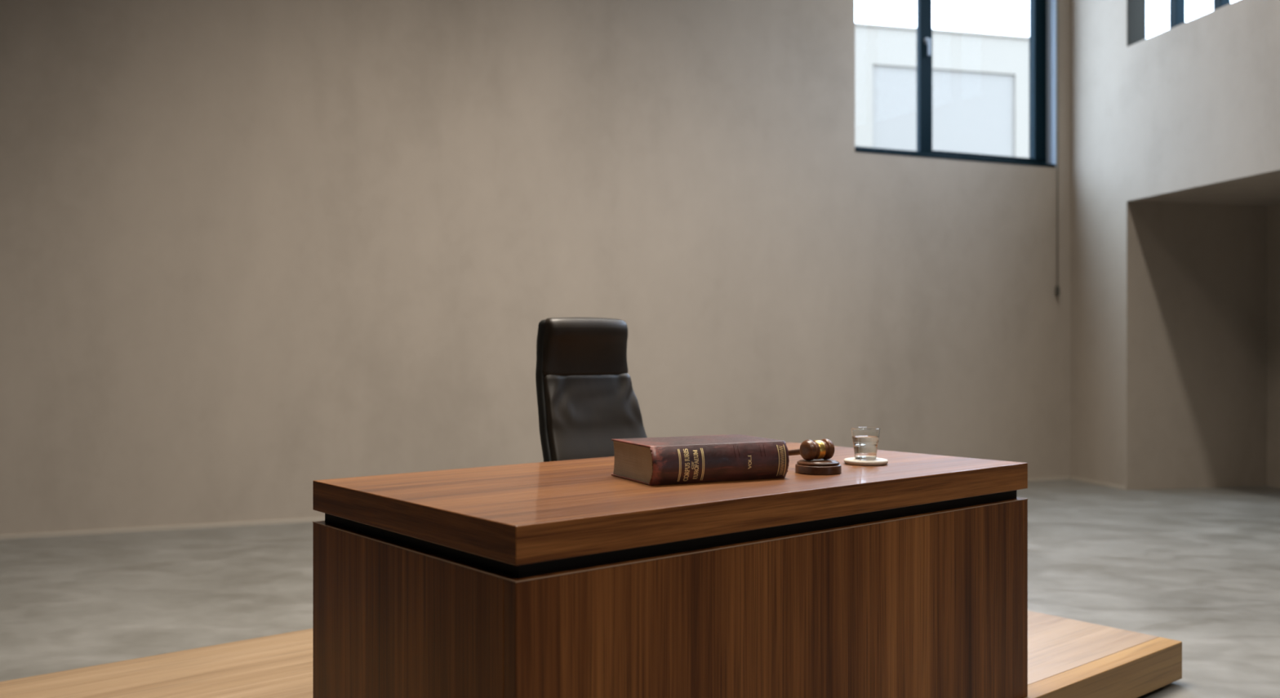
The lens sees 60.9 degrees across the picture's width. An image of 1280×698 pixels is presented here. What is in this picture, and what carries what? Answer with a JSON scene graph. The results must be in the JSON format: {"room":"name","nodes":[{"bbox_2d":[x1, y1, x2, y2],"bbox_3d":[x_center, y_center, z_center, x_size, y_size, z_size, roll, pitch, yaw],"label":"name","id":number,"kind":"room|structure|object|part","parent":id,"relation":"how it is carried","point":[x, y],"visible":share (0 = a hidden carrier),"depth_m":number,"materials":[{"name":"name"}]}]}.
{"room":"courtroom","nodes":[
{"label":"courtroom","id":0,"kind":"room"},
{"bbox_2d":[0,0,1070,534],"bbox_3d":[-1.911,-2.269,8.138,13.507,7.000,0.320,0,0,-22],"label":"wall","id":1,"kind":"structure","parent":0,"point":[253,253],"depth_m":8.15,"materials":[{"name":"beige paint"}]},
{"bbox_2d":[0,475,1070,539],"bbox_3d":[-1.927,1.217,7.954,12.940,0.028,0.010,0,0,-22],"label":"baseboard","id":2,"kind":"structure","parent":1,"relation":"attached to","point":[311,519],"depth_m":7.44,"materials":[{"name":"beige paint"}]},
{"bbox_2d":[854,0,1056,167],"bbox_3d":[2.872,-3.421,9.967,2.224,3.395,0.191,0,0,-22],"label":"window","id":3,"kind":"structure","parent":1,"relation":"in","point":[1042,13],"depth_m":10.30,"materials":[{"name":"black metal"}]},
{"bbox_3d":[2.619,-2.745,9.874,0.026,0.152,0.034,0,0,-22],"label":"lever","id":4,"kind":"part","parent":3,"relation":"part of","materials":[{"name":"grey metal"}]},
{"bbox_3d":[2.879,-1.739,9.932,2.211,0.029,0.120,0,0,-22],"label":"sill","id":5,"kind":"part","parent":3,"relation":"part of","materials":[{"name":"blue metal"}]},
{"bbox_3d":[3.233,-3.419,10.161,1.238,3.240,0.080,0,0,-22],"label":"sash","id":6,"kind":"part","parent":3,"relation":"part of","materials":[{"name":"glass"}]},
{"bbox_2d":[1055,0,1059,296],"bbox_3d":[3.935,-3.056,10.268,0.040,5.105,0.050,0,0,-22],"label":"blind cord","id":7,"kind":"object","parent":1,"relation":"attached to","point":[1057,287],"visible":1,"depth_m":10.26,"materials":[{"name":"grey fabric"}]},
{"bbox_3d":[3.937,-3.081,10.263,0.012,4.975,0.011,0,0,0],"label":"cord","id":8,"kind":"part","parent":7,"relation":"part of","materials":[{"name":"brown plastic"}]},
{"bbox_2d":[0,479,1279,697],"bbox_3d":[0.500,1.331,3.000,19.000,0.200,18.000,0,0,0],"label":"floor","id":9,"kind":"structure","parent":0,"point":[1199,568],"depth_m":5.76,"materials":[{"name":"concrete"}]},
{"bbox_2d":[0,610,1182,697],"bbox_3d":[-0.227,1.153,3.608,3.929,0.157,2.235,0,0,-40],"label":"platform","id":10,"kind":"object","parent":9,"relation":"on","point":[1068,658],"visible":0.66,"depth_m":3.69,"materials":[{"name":"brown wood"}]},
{"bbox_2d":[535,316,647,462],"bbox_3d":[-0.008,0.476,3.770,0.591,1.191,0.706,0,0,-40],"label":"office chair","id":11,"kind":"object","parent":10,"relation":"on","point":[587,399],"visible":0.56,"depth_m":3.91,"materials":[{"name":"black leather"}]},
{"bbox_2d":[542,373,647,461],"bbox_3d":[-0.132,0.364,3.917,0.462,0.560,0.226,0,0,-40],"label":"chair backrest","id":12,"kind":"object","parent":11,"relation":"on","point":[583,412],"depth_m":3.90,"materials":[{"name":"black leather"}]},
{"bbox_2d":[312,442,1027,697],"bbox_3d":[0.162,0.712,3.143,1.886,0.724,0.985,0,0,-40],"label":"desk","id":13,"kind":"object","parent":10,"relation":"on","point":[906,576],"visible":0.92,"depth_m":2.64,"materials":[{"name":"brown wood"}]},
{"bbox_3d":[-0.559,0.767,2.571,0.045,0.613,0.939,0,0,-40],"label":"panel","id":14,"kind":"part","parent":13,"relation":"part of","materials":[{"name":"brown wood"}]},
{"bbox_3d":[-0.562,0.461,2.542,0.005,0.002,0.980,0,0,-40],"label":"edge trim","id":15,"kind":"part","parent":13,"relation":"part of","materials":[{"name":"brown wood"}]},
{"bbox_3d":[0.162,0.445,3.143,1.837,0.031,0.936,0,0,-40],"label":"shadow gap rail","id":16,"kind":"part","parent":13,"relation":"part of","materials":[{"name":"black"}]},
{"bbox_2d":[611,434,789,485],"bbox_3d":[0.163,0.299,2.991,0.413,0.102,0.276,0,0,-25],"label":"book","id":17,"kind":"object","parent":13,"relation":"on","point":[686,460],"visible":1,"depth_m":2.89,"materials":[{"name":"red leather"}]},
{"bbox_3d":[0.463,0.767,2.782,1.885,0.613,0.045,0,0,-40],"label":"panel","id":18,"kind":"part","parent":13,"relation":"part of","materials":[{"name":"brown wood"}]},
{"bbox_3d":[0.476,0.461,2.766,1.886,0.002,0.005,0,0,-40],"label":"edge trim","id":19,"kind":"part","parent":13,"relation":"part of","materials":[{"name":"brown wood"}]},
{"bbox_2d":[795,458,841,475],"bbox_3d":[0.508,0.333,3.100,0.130,0.035,0.130,0,0,-29],"label":"block","id":20,"kind":"object","parent":13,"relation":"on","point":[814,467],"visible":0.91,"depth_m":3.05,"materials":[{"name":"brown wood"}]},
{"bbox_2d":[788,439,835,461],"bbox_3d":[0.455,0.298,3.231,0.099,0.087,0.347,0,0,-21],"label":"gavel","id":21,"kind":"object","parent":20,"relation":"on","point":[810,450],"visible":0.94,"depth_m":3.08,"materials":[{"name":"brown wood"}]},
{"bbox_3d":[0.430,0.309,3.239,0.024,0.065,0.317,0,0,-28],"label":"handle","id":22,"kind":"part","parent":21,"relation":"part of","materials":[{"name":"brown wood"}]},
{"bbox_2d":[844,457,888,466],"bbox_3d":[0.693,0.343,3.338,0.134,0.015,0.134,0,0,0],"label":"coaster","id":23,"kind":"object","parent":13,"relation":"on","point":[852,461],"visible":0.88,"depth_m":3.29,"materials":[{"name":"beige stone"}]},
{"bbox_2d":[850,426,879,459],"bbox_3d":[0.692,0.287,3.338,0.089,0.095,0.089,0,0,0],"label":"water glass","id":24,"kind":"object","parent":23,"relation":"on","point":[864,439],"visible":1,"depth_m":3.31,"materials":[{"name":"clear glass"}]},
{"bbox_2d":[1070,0,1279,489],"bbox_3d":[5.764,-2.269,3.046,0.190,7.000,15.000,0,0,-12],"label":"wall","id":25,"kind":"structure","parent":0,"point":[1193,105],"depth_m":9.57,"materials":[{"name":"beige paint"}]},
{"bbox_2d":[1071,476,1126,489],"bbox_3d":[4.181,1.217,9.945,0.010,0.028,0.806,0,0,-12],"label":"baseboard","id":26,"kind":"structure","parent":25,"relation":"attached to","point":[1113,486],"depth_m":9.91,"materials":[{"name":"beige paint"}]},
{"bbox_2d":[1127,0,1231,46],"bbox_3d":[4.758,-3.563,7.741,0.186,1.811,3.802,0,0,-12],"label":"window","id":27,"kind":"structure","parent":25,"relation":"in","point":[1136,9],"depth_m":9.55,"materials":[{"name":"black metal"}]},
{"bbox_2d":[1146,201,1266,489],"bbox_3d":[5.168,-0.136,9.870,1.510,2.735,0.250,0,0,-12],"label":"wall","id":28,"kind":"structure","parent":0,"point":[1206,264],"depth_m":9.72,"materials":[{"name":"beige paint"}]},
{"bbox_2d":[1148,174,1279,205],"bbox_3d":[6.552,-1.404,2.792,1.243,0.200,14.172,0,0,-12],"label":"ceiling","id":29,"kind":"structure","parent":0,"point":[1264,191],"depth_m":9.20,"materials":[{"name":"beige paint"}]},
{"bbox_2d":[1266,203,1279,488],"bbox_3d":[7.290,-0.136,2.950,0.267,2.735,14.172,0,0,-12],"label":"wall","id":30,"kind":"structure","parent":0,"point":[1273,211],"depth_m":9.77,"materials":[{"name":"beige paint"}]},
{"label":"outside","id":31,"kind":"structure","parent":0,"visible":0},
{"bbox_3d":[5.000,1.481,36.025,70.000,0.300,47.950,0,0,0],"label":"ground","id":32,"kind":"structure","parent":31,"visible":0},
{"bbox_2d":[854,22,1029,158],"bbox_3d":[2.822,-1.984,20.543,11.260,6.630,6.030,0,0,-14],"label":"building","id":33,"kind":"structure","parent":32,"relation":"on","point":[980,81],"depth_m":18.07,"materials":[{"name":"white"}]},
{"bbox_3d":[5.019,-2.309,18.199,2.630,4.680,0.266,0,0,-14],"label":"wall panel","id":34,"kind":"part","parent":33,"relation":"part of","materials":[{"name":"white"}]}
]}

